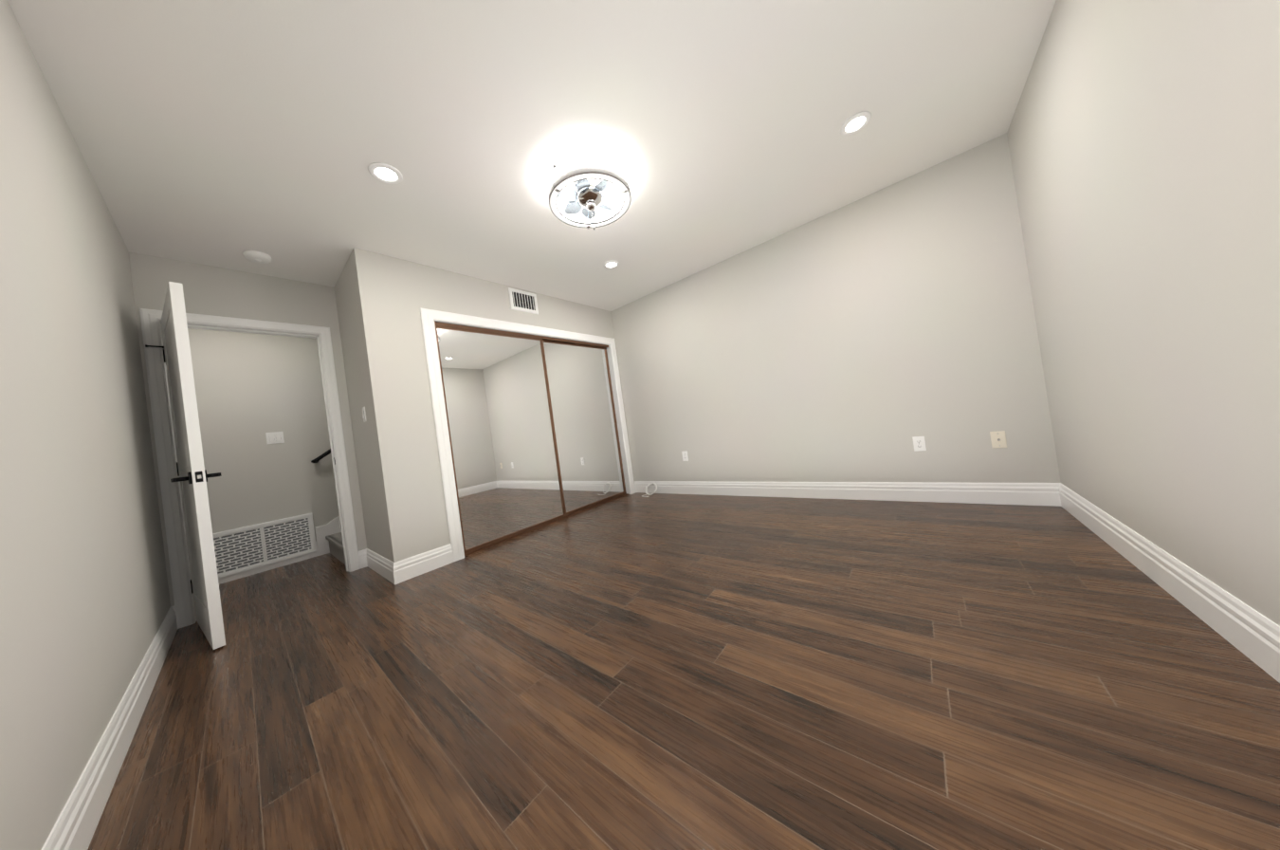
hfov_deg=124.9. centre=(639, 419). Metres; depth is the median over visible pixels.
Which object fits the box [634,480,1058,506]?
baseboard
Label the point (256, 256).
smoke detector
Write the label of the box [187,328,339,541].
wall
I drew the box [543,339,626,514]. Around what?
sliding closet door
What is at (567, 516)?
closet track
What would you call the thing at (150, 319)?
door frame
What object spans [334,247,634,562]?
wall
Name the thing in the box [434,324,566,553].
sliding closet door
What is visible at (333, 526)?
trim
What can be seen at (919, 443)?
electrical outlet
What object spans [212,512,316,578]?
air vent
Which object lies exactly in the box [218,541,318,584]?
baseboard
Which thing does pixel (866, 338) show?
wall
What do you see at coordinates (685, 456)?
electrical outlet
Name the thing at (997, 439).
outlet plate
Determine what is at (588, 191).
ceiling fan
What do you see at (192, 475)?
door
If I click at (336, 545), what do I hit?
stairs
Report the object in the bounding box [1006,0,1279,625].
wall
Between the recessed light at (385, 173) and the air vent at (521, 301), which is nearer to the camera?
the recessed light at (385, 173)
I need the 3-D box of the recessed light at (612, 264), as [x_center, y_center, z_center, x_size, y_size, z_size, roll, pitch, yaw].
[-0.280,-1.509,3.252,0.156,0.010,0.156,-8,-1,39]
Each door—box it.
[145,281,225,649]
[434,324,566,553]
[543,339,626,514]
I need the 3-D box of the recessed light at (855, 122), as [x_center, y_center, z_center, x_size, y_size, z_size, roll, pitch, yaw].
[1.266,-1.738,1.965,0.156,0.010,0.156,-8,-1,39]
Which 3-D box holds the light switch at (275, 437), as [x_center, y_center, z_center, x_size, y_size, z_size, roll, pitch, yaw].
[-3.669,0.181,3.361,0.012,0.116,0.118,-8,-1,39]
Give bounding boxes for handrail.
[310,448,330,462]
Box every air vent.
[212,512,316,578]
[508,287,538,314]
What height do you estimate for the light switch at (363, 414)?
0.116 m
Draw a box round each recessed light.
[367,162,402,183]
[603,259,619,268]
[840,110,871,135]
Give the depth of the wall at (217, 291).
2.56 m
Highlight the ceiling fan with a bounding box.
[548,164,631,230]
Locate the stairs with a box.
[325,531,345,564]
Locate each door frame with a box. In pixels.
[139,308,360,628]
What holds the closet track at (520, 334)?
attached to the wall at (381, 300)
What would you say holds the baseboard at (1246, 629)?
attached to the wall at (1143, 137)
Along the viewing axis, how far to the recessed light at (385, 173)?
1.86 m
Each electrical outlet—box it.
[681,450,688,460]
[912,436,926,451]
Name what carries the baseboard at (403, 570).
attached to the wall at (381, 300)
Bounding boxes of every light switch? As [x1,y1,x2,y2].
[265,431,284,443]
[362,406,366,421]
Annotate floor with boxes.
[87,492,1279,849]
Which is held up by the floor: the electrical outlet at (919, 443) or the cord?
the cord
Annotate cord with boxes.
[641,482,657,496]
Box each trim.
[314,515,341,555]
[420,307,635,561]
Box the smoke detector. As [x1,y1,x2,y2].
[242,250,271,263]
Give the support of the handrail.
attached to the wall at (251, 389)
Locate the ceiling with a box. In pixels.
[7,0,1056,310]
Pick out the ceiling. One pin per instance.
(220, 133)
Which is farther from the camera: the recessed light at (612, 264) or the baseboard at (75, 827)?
the recessed light at (612, 264)
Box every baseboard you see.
[41,604,177,849]
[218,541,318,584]
[358,543,453,584]
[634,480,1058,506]
[1054,482,1279,682]
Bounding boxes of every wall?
[0,0,170,849]
[128,252,366,605]
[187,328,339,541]
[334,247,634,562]
[611,132,1060,482]
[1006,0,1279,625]
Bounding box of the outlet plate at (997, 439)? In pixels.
[989,430,1006,447]
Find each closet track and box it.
[434,321,608,347]
[464,493,628,556]
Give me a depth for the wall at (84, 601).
1.05 m
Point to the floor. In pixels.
(635, 670)

